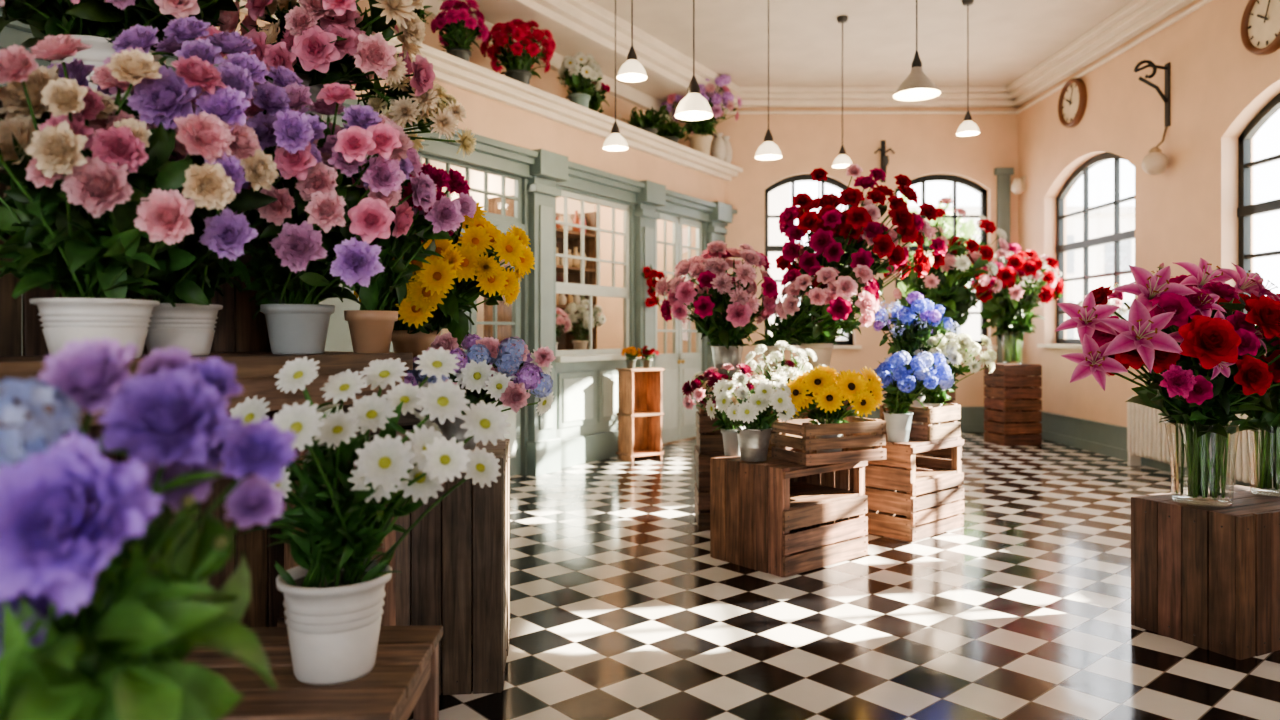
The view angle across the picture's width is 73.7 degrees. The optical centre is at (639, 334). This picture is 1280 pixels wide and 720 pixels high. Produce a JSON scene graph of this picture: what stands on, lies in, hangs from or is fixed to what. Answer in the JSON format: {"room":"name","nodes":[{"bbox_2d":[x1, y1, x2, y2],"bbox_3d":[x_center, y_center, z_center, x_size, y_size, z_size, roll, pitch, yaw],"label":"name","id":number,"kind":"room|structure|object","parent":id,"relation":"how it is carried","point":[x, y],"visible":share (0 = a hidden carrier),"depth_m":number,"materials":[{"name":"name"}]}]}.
{"room":"flower shop","nodes":[
{"label":"flower shop","id":0,"kind":"room"},
{"bbox_2d":[0,12,724,475],"bbox_3d":[-3.580,-0.450,4.624,0.155,3.700,18.180,0,0,32],"label":"wall","id":1,"kind":"structure","parent":0,"point":[586,391],"depth_m":9.12,"materials":[{"name":"paint"}]},
{"bbox_2d":[0,7,736,476],"bbox_3d":[-3.454,-0.215,4.558,0.200,3.230,18.200,0,0,32],"label":"trim","id":2,"kind":"structure","parent":1,"relation":"attached to","point":[544,169],"depth_m":8.65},
{"bbox_2d":[416,151,521,223],"bbox_3d":[-1.591,-1.350,7.874,0.050,0.500,1.500,0,0,32],"label":"transom window","id":3,"kind":"structure","parent":1,"relation":"in","point":[517,198],"depth_m":8.15,"materials":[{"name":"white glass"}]},
{"bbox_2d":[441,228,520,475],"bbox_3d":[-1.558,0.200,7.854,0.108,2.360,1.440,0,0,32],"label":"door","id":4,"kind":"structure","parent":1,"relation":"in","point":[514,418],"depth_m":8.36,"materials":[{"name":"wood"}]},
{"bbox_2d":[233,0,742,180],"bbox_3d":[-4.125,-2.310,5.021,1.870,0.180,18.280,0,0,32],"label":"trim","id":5,"kind":"structure","parent":1,"relation":"attached to","point":[449,69],"depth_m":8.63,"materials":[{"name":"paint"}]},
{"bbox_2d":[394,5,437,32],"bbox_3d":[-1.996,-2.699,7.213,0.434,0.597,0.433,0,0,14],"label":"potted leafy plant","id":6,"kind":"object","parent":5,"relation":"on","point":[420,13],"visible":0.18,"depth_m":7.27,"materials":[{"name":"green plant"}]},
{"bbox_2d":[430,0,488,61],"bbox_3d":[-1.630,-2.730,7.771,0.517,0.660,0.485,0,0,-37],"label":"geranium","id":7,"kind":"object","parent":5,"relation":"on","point":[461,28],"visible":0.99,"depth_m":7.68,"materials":[{"name":"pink plant"}]},
{"bbox_2d":[480,19,555,84],"bbox_3d":[-1.210,-2.766,8.474,0.748,0.732,0.688,0,0,0],"label":"geranium","id":8,"kind":"object","parent":5,"relation":"on","point":[519,58],"visible":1,"depth_m":8.38,"materials":[{"name":"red plant"}]},
{"bbox_2d":[556,52,602,107],"bbox_3d":[-0.647,-2.756,9.356,0.512,0.712,0.472,0,0,-17],"label":"potted white mums","id":9,"kind":"object","parent":5,"relation":"on","point":[579,76],"visible":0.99,"depth_m":9.27,"materials":[{"name":"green plant"}]},
{"bbox_2d":[588,81,609,112],"bbox_3d":[-0.559,-2.766,10.003,0.391,0.732,0.383,0,0,-25],"label":"potted leafy plant","id":10,"kind":"object","parent":5,"relation":"on","point":[596,99],"visible":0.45,"depth_m":9.96,"materials":[{"name":"green plant"}]},
{"bbox_2d":[618,105,669,134],"bbox_3d":[0.041,-2.628,10.608,0.656,0.457,0.555,0,0,0],"label":"fern","id":11,"kind":"object","parent":5,"relation":"on","point":[650,122],"visible":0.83,"depth_m":10.51,"materials":[{"name":"green plant"}]},
{"bbox_2d":[656,117,693,142],"bbox_3d":[0.407,-2.626,11.085,0.508,0.452,0.681,0,0,42],"label":"fern","id":12,"kind":"object","parent":5,"relation":"on","point":[674,134],"visible":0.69,"depth_m":10.96,"materials":[{"name":"green plant"}]},
{"bbox_2d":[660,74,741,154],"bbox_3d":[0.845,-3.003,11.613,1.017,1.206,0.842,0,0,27],"label":"roses","id":13,"kind":"object","parent":5,"relation":"on","point":[700,141],"visible":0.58,"depth_m":11.49,"materials":[{"name":"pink plant"}]},
{"bbox_2d":[711,133,725,160],"bbox_3d":[1.097,-2.610,11.973,0.210,0.420,0.210,0,0,0],"label":"ceramic urn","id":14,"kind":"object","parent":5,"relation":"on","point":[718,148],"visible":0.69,"depth_m":11.90,"materials":[{"name":"beige ceramic"}]},
{"bbox_2d":[722,136,731,162],"bbox_3d":[1.213,-2.610,12.160,0.210,0.420,0.210,0,0,0],"label":"ceramic urn","id":15,"kind":"object","parent":5,"relation":"on","point":[728,153],"visible":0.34,"depth_m":12.08,"materials":[{"name":"beige ceramic"}]},
{"bbox_2d":[561,430,617,468],"bbox_3d":[-4.196,1.230,3.512,0.040,0.340,15.640,0,0,32],"label":"baseboard","id":16,"kind":"structure","parent":1,"relation":"attached to","point":[575,451],"depth_m":9.33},
{"bbox_2d":[554,190,641,361],"bbox_3d":[-0.490,-0.630,9.509,0.300,1.820,1.700,0,0,32],"label":"window","id":17,"kind":"structure","parent":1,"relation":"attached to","point":[590,354],"depth_m":9.60,"materials":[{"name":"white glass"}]},
{"bbox_2d":[641,265,664,308],"bbox_3d":[0.169,-0.603,10.229,0.324,0.599,0.300,0,0,0],"label":"rose","id":18,"kind":"object","parent":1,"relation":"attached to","point":[648,273],"visible":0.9,"depth_m":10.18,"materials":[{"name":"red plant"}]},
{"bbox_2d":[655,211,701,443],"bbox_3d":[0.518,-0.085,11.202,0.108,2.930,1.280,0,0,32],"label":"door","id":19,"kind":"structure","parent":1,"relation":"in","point":[678,422],"depth_m":11.16,"materials":[{"name":"wood"}]},
{"bbox_2d":[422,158,594,358],"bbox_3d":[-5.191,-0.450,5.076,0.100,3.700,17.250,0,0,32],"label":"wall","id":20,"kind":"structure","parent":0,"point":[476,177],"depth_m":10.29,"materials":[{"name":"paint"}]},
{"bbox_2d":[356,0,670,123],"bbox_3d":[-4.102,-2.950,4.936,0.100,1.100,18.160,0,0,32],"label":"wall","id":21,"kind":"structure","parent":0,"point":[548,82],"depth_m":9.67,"materials":[{"name":"paint"}]},
{"bbox_2d":[595,107,1017,405],"bbox_3d":[1.825,-1.050,12.450,7.250,4.900,0.300,0,0,0],"label":"wall","id":22,"kind":"structure","parent":0,"point":[922,144],"depth_m":12.30,"materials":[{"name":"paint"}]},
{"bbox_2d":[765,174,861,348],"bbox_3d":[2.450,-1.075,12.365,1.460,2.550,0.250,0,0,0],"label":"window","id":23,"kind":"structure","parent":22,"relation":"in","point":[842,344],"depth_m":12.42,"materials":[{"name":"paint"}]},
{"bbox_2d":[723,86,1020,113],"bbox_3d":[2.825,-3.340,12.150,5.250,0.320,0.300,0,0,0],"label":"trim","id":24,"kind":"structure","parent":22,"relation":"attached to","point":[752,96],"depth_m":12.12,"materials":[{"name":"paint"}]},
{"bbox_2d":[874,140,894,181],"bbox_3d":[3.499,-2.500,12.218,0.248,0.600,0.193,0,0,-37],"label":"wall sconce","id":25,"kind":"object","parent":22,"relation":"attached to","point":[884,159],"visible":0.91,"depth_m":12.21,"materials":[{"name":"black metal"}]},
{"bbox_2d":[851,406,985,431],"bbox_3d":[3.375,1.215,12.275,4.150,0.370,0.050,0,0,0],"label":"baseboard","id":26,"kind":"structure","parent":22,"relation":"attached to","point":[972,419],"depth_m":12.27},
{"bbox_2d":[895,174,997,348],"bbox_3d":[4.365,-1.075,12.365,1.530,2.550,0.250,0,0,0],"label":"window","id":27,"kind":"structure","parent":22,"relation":"in","point":[936,177],"depth_m":12.42,"materials":[{"name":"paint"}]},
{"bbox_2d":[994,168,1013,362],"bbox_3d":[5.230,-0.685,12.260,0.260,3.430,0.080,0,0,0],"label":"trim","id":28,"kind":"structure","parent":22,"relation":"attached to","point":[1003,174],"depth_m":12.25,"materials":[{"name":"beige paint"}]},
{"bbox_2d":[408,432,1279,719],"bbox_3d":[-1.875,1.450,4.650,15.250,0.100,15.900,0,0,0],"label":"floor","id":29,"kind":"structure","parent":0,"point":[621,608],"depth_m":4.17,"materials":[{"name":"tile"}]},
{"bbox_2d":[0,101,412,627],"bbox_3d":[-1.821,0.365,2.051,0.892,2.070,2.650,0,0,32],"label":"plant stand","id":30,"kind":"object","parent":29,"relation":"on","point":[240,340],"visible":0.13,"depth_m":2.77,"materials":[{"name":"brown wood"}]},
{"bbox_2d":[0,33,278,357],"bbox_3d":[-1.379,-0.351,2.146,0.804,0.822,0.667,0,0,38],"label":"lisianthus","id":31,"kind":"object","parent":30,"relation":"on","point":[86,214],"visible":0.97,"depth_m":2.06,"materials":[{"name":"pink plant"}]},
{"bbox_2d":[0,0,279,97],"bbox_3d":[-1.609,-1.096,2.675,1.113,0.851,0.780,0,0,18],"label":"potted flowers","id":32,"kind":"object","parent":30,"relation":"on","point":[98,23],"visible":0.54,"depth_m":2.61,"materials":[{"name":"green plant"}]},
{"bbox_2d":[45,16,322,355],"bbox_3d":[-1.283,-0.410,2.437,0.804,0.940,0.647,0,0,18],"label":"lisianthus","id":33,"kind":"object","parent":30,"relation":"on","point":[216,244],"visible":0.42,"depth_m":2.32,"materials":[{"name":"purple plant"}]},
{"bbox_2d":[219,82,436,353],"bbox_3d":[-0.969,-0.351,2.597,0.658,0.821,0.553,0,0,25],"label":"lisianthus","id":34,"kind":"object","parent":30,"relation":"on","point":[321,233],"visible":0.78,"depth_m":2.47,"materials":[{"name":"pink plant"}]},
{"bbox_2d":[217,0,439,118],"bbox_3d":[-1.097,-0.989,3.026,0.724,0.637,0.543,0,0,5],"label":"potted flowers","id":35,"kind":"object","parent":30,"relation":"on","point":[323,42],"visible":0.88,"depth_m":2.87,"materials":[{"name":"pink plant"}]},
{"bbox_2d":[341,73,475,161],"bbox_3d":[-0.918,-0.832,3.224,0.547,0.324,0.356,0,0,20],"label":"flowers","id":36,"kind":"object","parent":30,"relation":"on","point":[404,112],"visible":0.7,"depth_m":3.12,"materials":[{"name":"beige plant"}]},
{"bbox_2d":[344,163,476,352],"bbox_3d":[-0.800,-0.276,2.939,0.475,0.673,0.420,0,0,15],"label":"potted flowers","id":37,"kind":"object","parent":30,"relation":"on","point":[371,327],"visible":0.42,"depth_m":2.85,"materials":[{"name":"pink plant"}]},
{"bbox_2d":[182,625,442,719],"bbox_3d":[-0.915,1.113,2.130,0.749,0.575,0.599,0,0,0],"label":"wooden table","id":38,"kind":"object","parent":29,"relation":"on","point":[403,679],"visible":0.58,"depth_m":2.06,"materials":[{"name":"brown wood"}]},
{"bbox_2d":[230,347,510,684],"bbox_3d":[-0.654,0.428,2.108,0.645,0.793,0.600,0,0,0],"label":"daisies","id":39,"kind":"object","parent":38,"relation":"on","point":[333,602],"visible":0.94,"depth_m":2.03,"materials":[{"name":"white plant"}]},
{"bbox_2d":[338,439,509,694],"bbox_3d":[-0.920,0.940,3.620,0.716,0.920,0.652,0,0,-6],"label":"wooden crate","id":40,"kind":"object","parent":29,"relation":"on","point":[453,566],"visible":0.4,"depth_m":3.32,"materials":[{"name":"brown wood"}]},
{"bbox_2d":[343,404,433,444],"bbox_3d":[-1.040,0.330,3.739,0.439,0.298,0.396,0,0,-7],"label":"wooden crate","id":41,"kind":"object","parent":40,"relation":"on","point":[407,421],"visible":0.04,"depth_m":3.56,"materials":[{"name":"brown wood"}]},
{"bbox_2d":[354,202,534,376],"bbox_3d":[-0.837,-0.192,3.510,0.785,0.743,0.714,0,0,15],"label":"flowers","id":42,"kind":"object","parent":41,"relation":"on","point":[437,296],"visible":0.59,"depth_m":3.39,"materials":[{"name":"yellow plant"}]},
{"bbox_2d":[404,332,555,450],"bbox_3d":[-0.650,0.233,3.362,0.628,0.495,0.507,0,0,13],"label":"flowers","id":43,"kind":"object","parent":40,"relation":"on","point":[506,381],"visible":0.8,"depth_m":3.28,"materials":[{"name":"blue plant"}]},
{"bbox_2d":[484,195,596,349],"bbox_3d":[-0.978,-0.050,9.812,0.810,2.900,1.500,0,0,32],"label":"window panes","id":44,"kind":"object","parent":29,"relation":"on","point":[504,312],"visible":0.27,"depth_m":10.35,"materials":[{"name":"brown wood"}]},
{"bbox_2d":[556,308,570,349],"bbox_3d":[-0.991,-0.020,9.340,0.465,0.561,0.358,0,0,31],"label":"carnations","id":45,"kind":"object","parent":44,"relation":"in","point":[559,320],"visible":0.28,"depth_m":9.28,"materials":[{"name":"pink plant"}]},
{"bbox_2d":[558,299,605,349],"bbox_3d":[-0.690,-0.075,9.760,0.590,0.671,0.388,0,0,-12],"label":"hydrangea","id":46,"kind":"object","parent":44,"relation":"in","point":[579,343],"visible":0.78,"depth_m":9.72,"materials":[{"name":"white plant"}]},
{"bbox_2d":[616,368,663,461],"bbox_3d":[0.000,0.887,9.600,0.440,1.025,0.320,0,0,-33],"label":"display shelf","id":47,"kind":"object","parent":29,"relation":"on","point":[639,414],"visible":0.97,"depth_m":9.61,"materials":[{"name":"brown wood"}]},
{"bbox_2d":[621,346,640,368],"bbox_3d":[-0.099,0.251,9.527,0.222,0.247,0.234,0,0,0],"label":"marigolds","id":48,"kind":"object","parent":47,"relation":"on","point":[631,354],"visible":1,"depth_m":9.50,"materials":[{"name":"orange plant"}]},
{"bbox_2d":[638,346,658,367],"bbox_3d":[0.085,0.248,9.653,0.199,0.254,0.248,0,0,-40],"label":"flowers","id":49,"kind":"object","parent":47,"relation":"on","point":[645,353],"visible":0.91,"depth_m":9.61,"materials":[{"name":"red plant"}]},
{"bbox_2d":[694,445,725,530],"bbox_3d":[0.971,1.120,6.330,1.114,0.558,0.462,0,0,0],"label":"wooden crate","id":50,"kind":"object","parent":29,"relation":"on","point":[702,459],"visible":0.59,"depth_m":6.11,"materials":[{"name":"brown wood"}]},
{"bbox_2d":[695,374,850,451],"bbox_3d":[0.969,0.570,6.330,1.095,0.538,0.455,0,0,0],"label":"wooden crate","id":51,"kind":"object","parent":50,"relation":"on","point":[707,440],"visible":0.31,"depth_m":6.11,"materials":[{"name":"brown wood"}]},
{"bbox_2d":[655,240,777,375],"bbox_3d":[0.553,-0.189,6.158,0.884,0.977,0.742,0,0,11],"label":"flower bouquet","id":52,"kind":"object","parent":51,"relation":"on","point":[728,304],"visible":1,"depth_m":6.01,"materials":[{"name":"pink plant"}]},
{"bbox_2d":[750,264,879,375],"bbox_3d":[1.207,-0.096,6.001,0.929,0.792,0.623,0,0,16],"label":"roses","id":53,"kind":"object","parent":51,"relation":"on","point":[790,318],"visible":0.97,"depth_m":5.89,"materials":[{"name":"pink plant"}]},
{"bbox_2d":[775,164,947,369],"bbox_3d":[1.575,-0.473,6.247,1.100,1.545,0.910,0,0,-29],"label":"flower bouquet","id":54,"kind":"object","parent":51,"relation":"on","point":[833,232],"visible":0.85,"depth_m":6.10,"materials":[{"name":"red plant"}]},
{"bbox_2d":[710,450,867,576],"bbox_3d":[0.944,1.085,5.400,0.815,0.630,0.625,0,0,-40],"label":"wooden crate","id":55,"kind":"object","parent":29,"relation":"on","point":[781,518],"visible":0.8,"depth_m":5.17,"materials":[{"name":"brown wood"}]},
{"bbox_2d":[682,363,765,455],"bbox_3d":[0.500,0.473,5.417,0.490,0.594,0.474,0,0,-32],"label":"potted mixed mums","id":56,"kind":"object","parent":55,"relation":"on","point":[717,381],"visible":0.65,"depth_m":5.39,"materials":[{"name":"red plant"}]},
{"bbox_2d":[706,374,798,461],"bbox_3d":[0.709,0.506,5.183,0.608,0.528,0.462,0,0,0],"label":"bouquet","id":57,"kind":"object","parent":55,"relation":"on","point":[753,408],"visible":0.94,"depth_m":5.13,"materials":[{"name":"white plant"}]},
{"bbox_2d":[736,341,823,419],"bbox_3d":[0.924,0.403,5.536,0.513,0.734,0.486,0,0,-26],"label":"potted white mums","id":58,"kind":"object","parent":55,"relation":"on","point":[788,367],"visible":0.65,"depth_m":5.53,"materials":[{"name":"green plant"}]},
{"bbox_2d":[771,416,885,465],"bbox_3d":[1.169,0.645,5.300,0.608,0.247,0.376,0,0,-25],"label":"wooden crate","id":59,"kind":"object","parent":55,"relation":"on","point":[795,441],"visible":0.96,"depth_m":5.16,"materials":[{"name":"brown wood"}]},
{"bbox_2d":[776,365,882,452],"bbox_3d":[1.145,0.466,5.194,0.630,0.567,0.424,0,0,24],"label":"gerbera","id":60,"kind":"object","parent":59,"relation":"in","point":[863,392],"visible":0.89,"depth_m":5.07,"materials":[{"name":"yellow plant"}]},
{"bbox_2d":[865,436,963,541],"bbox_3d":[1.950,1.070,6.150,0.715,0.658,0.466,0,0,-42],"label":"wooden crate","id":61,"kind":"object","parent":29,"relation":"on","point":[908,493],"visible":0.74,"depth_m":5.93,"materials":[{"name":"brown wood"}]},
{"bbox_2d":[873,351,953,441],"bbox_3d":[1.860,0.424,5.850,0.548,0.633,0.487,0,0,10],"label":"hydrangea","id":62,"kind":"object","parent":61,"relation":"on","point":[898,423],"visible":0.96,"depth_m":5.80,"materials":[{"name":"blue plant"}]},
{"bbox_2d":[880,403,960,440],"bbox_3d":[2.049,0.621,6.241,0.456,0.236,0.413,0,0,-43],"label":"wooden crate","id":63,"kind":"object","parent":61,"relation":"on","point":[947,416],"visible":0.65,"depth_m":6.04,"materials":[{"name":"brown wood"}]},
{"bbox_2d":[873,292,959,423],"bbox_3d":[1.998,0.204,6.198,0.597,1.033,0.428,0,0,6],"label":"hydrangea","id":64,"kind":"object","parent":63,"relation":"in","point":[906,337],"visible":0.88,"depth_m":6.12,"materials":[{"name":"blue plant"}]},
{"bbox_2d":[913,332,996,424],"bbox_3d":[2.234,0.349,6.137,0.599,0.742,0.502,0,0,30],"label":"hydrangea","id":65,"kind":"object","parent":63,"relation":"in","point":[969,347],"visible":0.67,"depth_m":6.06,"materials":[{"name":"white plant"}]},
{"bbox_2d":[916,376,955,459],"bbox_3d":[3.020,0.900,8.999,0.470,0.997,0.418,0,0,-6],"label":"wooden crate","id":66,"kind":"object","parent":29,"relation":"on","point":[952,395],"visible":0.02,"depth_m":8.82,"materials":[{"name":"brown wood"}]},
{"bbox_2d":[883,197,1008,351],"bbox_3d":[3.190,-0.524,8.869,1.152,1.849,1.046,0,0,30],"label":"bouquet","id":67,"kind":"object","parent":66,"relation":"on","point":[935,286],"visible":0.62,"depth_m":8.76,"materials":[{"name":"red plant"}]},
{"bbox_2d":[984,363,1041,445],"bbox_3d":[4.801,0.885,11.000,0.534,1.028,0.467,0,0,-10],"label":"wooden crate","id":68,"kind":"object","parent":29,"relation":"on","point":[1012,417],"visible":0.99,"depth_m":10.80,"materials":[{"name":"brown wood"}]},
{"bbox_2d":[965,243,1064,361],"bbox_3d":[4.738,-0.399,10.930,1.223,1.538,1.123,0,0,31],"label":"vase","id":69,"kind":"object","parent":68,"relation":"on","point":[1011,307],"visible":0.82,"depth_m":10.73,"materials":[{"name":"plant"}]},
{"bbox_2d":[1127,395,1212,475],"bbox_3d":[5.300,1.021,8.550,0.132,0.758,1.340,0,0,0],"label":"radiator","id":70,"kind":"object","parent":29,"relation":"on","point":[1146,437],"visible":0.3,"depth_m":8.76,"materials":[{"name":"beige metal"}]},
{"bbox_2d":[1131,485,1279,659],"bbox_3d":[2.836,1.090,4.064,0.813,0.620,0.515,0,0,-25],"label":"wooden crate","id":71,"kind":"object","parent":29,"relation":"on","point":[1207,577],"visible":0.91,"depth_m":3.82,"materials":[{"name":"brown wood"}]},
{"bbox_2d":[1054,258,1279,506],"bbox_3d":[2.454,0.205,3.916,1.144,1.149,0.798,0,0,0],"label":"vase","id":72,"kind":"object","parent":71,"relation":"on","point":[1192,330],"visible":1,"depth_m":3.79,"materials":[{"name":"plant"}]},
{"bbox_2d":[1229,293,1279,495],"bbox_3d":[3.128,0.288,4.092,0.574,0.984,0.524,0,0,-27],"label":"vase","id":73,"kind":"object","parent":71,"relation":"on","point":[1259,421],"visible":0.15,"depth_m":4.15,"materials":[{"name":"clear glass"}]},
{"bbox_2d":[1219,414,1279,490],"bbox_3d":[5.300,1.021,6.875,0.132,0.758,1.790,0,0,0],"label":"radiator","id":74,"kind":"object","parent":29,"relation":"on","point":[1241,473],"visible":0.35,"depth_m":7.46,"materials":[{"name":"beige metal"}]},
{"bbox_3d":[-0.800,1.125,1.010,0.600,0.550,0.574,0,0,0],"label":"wooden bench","id":75,"kind":"object","parent":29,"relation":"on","visible":0},
{"bbox_2d":[0,337,297,719],"bbox_3d":[-0.711,0.426,1.073,0.510,0.847,0.483,0,0,-29],"label":"lisianthus","id":76,"kind":"object","parent":75,"relation":"on","point":[89,631],"visible":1,"depth_m":1.01,"materials":[{"name":"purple plant"}]},
{"bbox_2d":[590,0,1132,85],"bbox_3d":[-1.875,-3.550,4.650,15.250,0.100,15.900,0,0,0],"label":"ceiling","id":77,"kind":"structure","parent":0,"point":[1008,39],"depth_m":9.91,"materials":[{"name":"paint"}]},
{"bbox_2d":[422,0,741,122],"bbox_3d":[-3.613,-3.275,4.774,0.900,0.450,18.400,0,0,32],"label":"crown molding","id":78,"kind":"structure","parent":77,"relation":"attached to","point":[584,26],"depth_m":9.66,"materials":[{"name":"paint"}]},
{"bbox_2d":[603,0,627,150],"bbox_3d":[-0.230,-2.625,8.000,0.245,1.750,0.245,0,0,0],"label":"pendant lamp","id":79,"kind":"object","parent":77,"relation":"hanging from","point":[615,141],"visible":1,"depth_m":7.97,"materials":[{"name":"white metal"}]},
{"bbox_2d":[617,0,646,81],"bbox_3d":[-0.060,-2.730,6.500,0.235,1.540,0.235,0,0,0],"label":"pendant lamp","id":80,"kind":"object","parent":77,"relation":"hanging from","point":[631,70],"visible":1,"depth_m":6.48,"materials":[{"name":"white glass"}]},
{"bbox_2d":[675,0,712,120],"bbox_3d":[0.410,-2.585,6.500,0.296,1.830,0.296,0,0,0],"label":"pendant lamp","id":81,"kind":"object","parent":77,"relation":"hanging from","point":[693,107],"visible":1,"depth_m":6.46,"materials":[{"name":"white glass"}]},
{"bbox_2d":[755,0,781,159],"bbox_3d":[1.280,-2.635,8.500,0.275,1.730,0.275,0,0,0],"label":"pendant lamp","id":82,"kind":"object","parent":77,"relation":"hanging from","point":[768,150],"visible":1,"depth_m":8.47,"materials":[{"name":"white metal"}]},
{"bbox_2d":[832,15,851,167],"bbox_3d":[2.230,-2.680,9.400,0.224,1.640,0.224,0,0,0],"label":"pendant lamp","id":83,"kind":"object","parent":77,"relation":"hanging from","point":[842,161],"visible":0.96,"depth_m":9.38,"materials":[{"name":"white metal"}]},
{"bbox_2d":[893,0,940,100],"bbox_3d":[2.270,-2.735,7.000,0.380,1.530,0.380,0,0,0],"label":"pendant lamp","id":84,"kind":"object","parent":77,"relation":"hanging from","point":[917,86],"visible":1,"depth_m":6.97,"materials":[{"name":"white metal"}]},
{"bbox_2d":[956,0,979,135],"bbox_3d":[3.420,-2.800,8.900,0.235,1.400,0.235,0,0,0],"label":"pendant lamp","id":85,"kind":"object","parent":77,"relation":"hanging from","point":[967,128],"visible":1,"depth_m":8.90,"materials":[{"name":"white metal"}]},
{"bbox_2d":[1018,0,1279,426],"bbox_3d":[5.600,-1.050,4.650,0.300,4.900,15.900,0,0,0],"label":"wall","id":86,"kind":"structure","parent":0,"point":[1186,212],"depth_m":9.04,"materials":[{"name":"paint"}]},
{"bbox_2d":[1011,176,1025,193],"bbox_3d":[5.361,-2.125,12.100,0.183,0.250,0.180,0,0,0],"label":"wall lamp","id":87,"kind":"object","parent":86,"relation":"attached to","point":[1018,186],"visible":1,"depth_m":12.04,"materials":[{"name":"white glass"}]},
{"bbox_2d":[1058,78,1086,127],"bbox_3d":[5.410,-2.910,10.700,0.080,0.600,0.600,0,0,0],"label":"wall clock","id":88,"kind":"object","parent":86,"relation":"attached to","point":[1072,102],"visible":1,"depth_m":10.66,"materials":[{"name":"brown wood"}]},
{"bbox_2d":[1037,152,1134,348],"bbox_3d":[5.535,-1.025,10.450,0.290,2.390,2.260,0,0,0],"label":"window","id":89,"kind":"structure","parent":86,"relation":"in","point":[1115,238],"depth_m":10.78,"materials":[{"name":"paint"}]},
{"bbox_2d":[1077,296,1127,318],"bbox_3d":[5.475,-0.193,10.179,0.441,0.625,0.846,0,0,0],"label":"flower","id":90,"kind":"object","parent":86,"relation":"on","point":[1117,302],"visible":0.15,"depth_m":9.81,"materials":[{"name":"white plant"}]},
{"bbox_2d":[1006,0,1211,113],"bbox_3d":[5.300,-3.340,4.700,0.300,0.320,15.200,0,0,0],"label":"trim","id":91,"kind":"structure","parent":86,"relation":"attached to","point":[1137,16],"depth_m":9.84,"materials":[{"name":"paint"}]},
{"bbox_2d":[1134,60,1170,174],"bbox_3d":[5.287,-2.244,8.813,0.330,1.187,0.240,0,0,30],"label":"lamp","id":92,"kind":"object","parent":86,"relation":"attached to","point":[1155,162],"visible":1,"depth_m":8.78,"materials":[{"name":"metal"}]},
{"bbox_2d":[1039,411,1279,491],"bbox_3d":[5.425,1.215,4.700,0.050,0.370,15.200,0,0,0],"label":"baseboard","id":93,"kind":"structure","parent":86,"relation":"attached to","point":[1102,438],"depth_m":10.19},
{"bbox_2d":[1237,93,1279,354],"bbox_3d":[5.535,-1.025,6.950,0.290,2.390,2.260,0,0,0],"label":"window","id":94,"kind":"structure","parent":86,"relation":"in","point":[1245,210],"depth_m":7.93,"materials":[{"name":"paint"}]},
{"bbox_2d":[1240,0,1279,54],"bbox_3d":[5.410,-2.730,7.360,0.080,0.600,0.600,0,0,0],"label":"wall clock","id":95,"kind":"object","parent":86,"relation":"attached to","point":[1260,22],"visible":1,"depth_m":7.43,"materials":[{"name":"brown wood"}]},
{"label":"outside","id":96,"kind":"structure","parent":0,"visible":0},
{"bbox_3d":[5.000,1.710,15.000,130.000,0.380,130.000,0,0,0],"label":"ground","id":97,"kind":"structure","parent":96,"visible":0},
{"bbox_2d":[768,183,790,336],"bbox_3d":[0.000,-2.690,38.000,12.400,8.420,8.400,0,0,0],"label":"building","id":98,"kind":"structure","parent":97,"relation":"on","point":[779,198],"depth_m":34.00,"materials":[{"name":"paint"}]},
{"bbox_2d":[845,194,979,304],"bbox_3d":[6.620,-1.044,20.942,3.530,5.150,3.619,0,0,4],"label":"street tree","id":99,"kind":"object","parent":97,"relation":"on","point":[967,229],"visible":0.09,"depth_m":20.05,"materials":[{"name":"green plant"}]},
{"bbox_2d":[836,206,1134,339],"bbox_3d":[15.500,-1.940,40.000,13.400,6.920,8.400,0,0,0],"label":"window panes","id":100,"kind":"structure","parent":97,"relation":"on","point":[1101,221],"depth_m":36.00,"materials":[{"name":"glass"}]}
]}

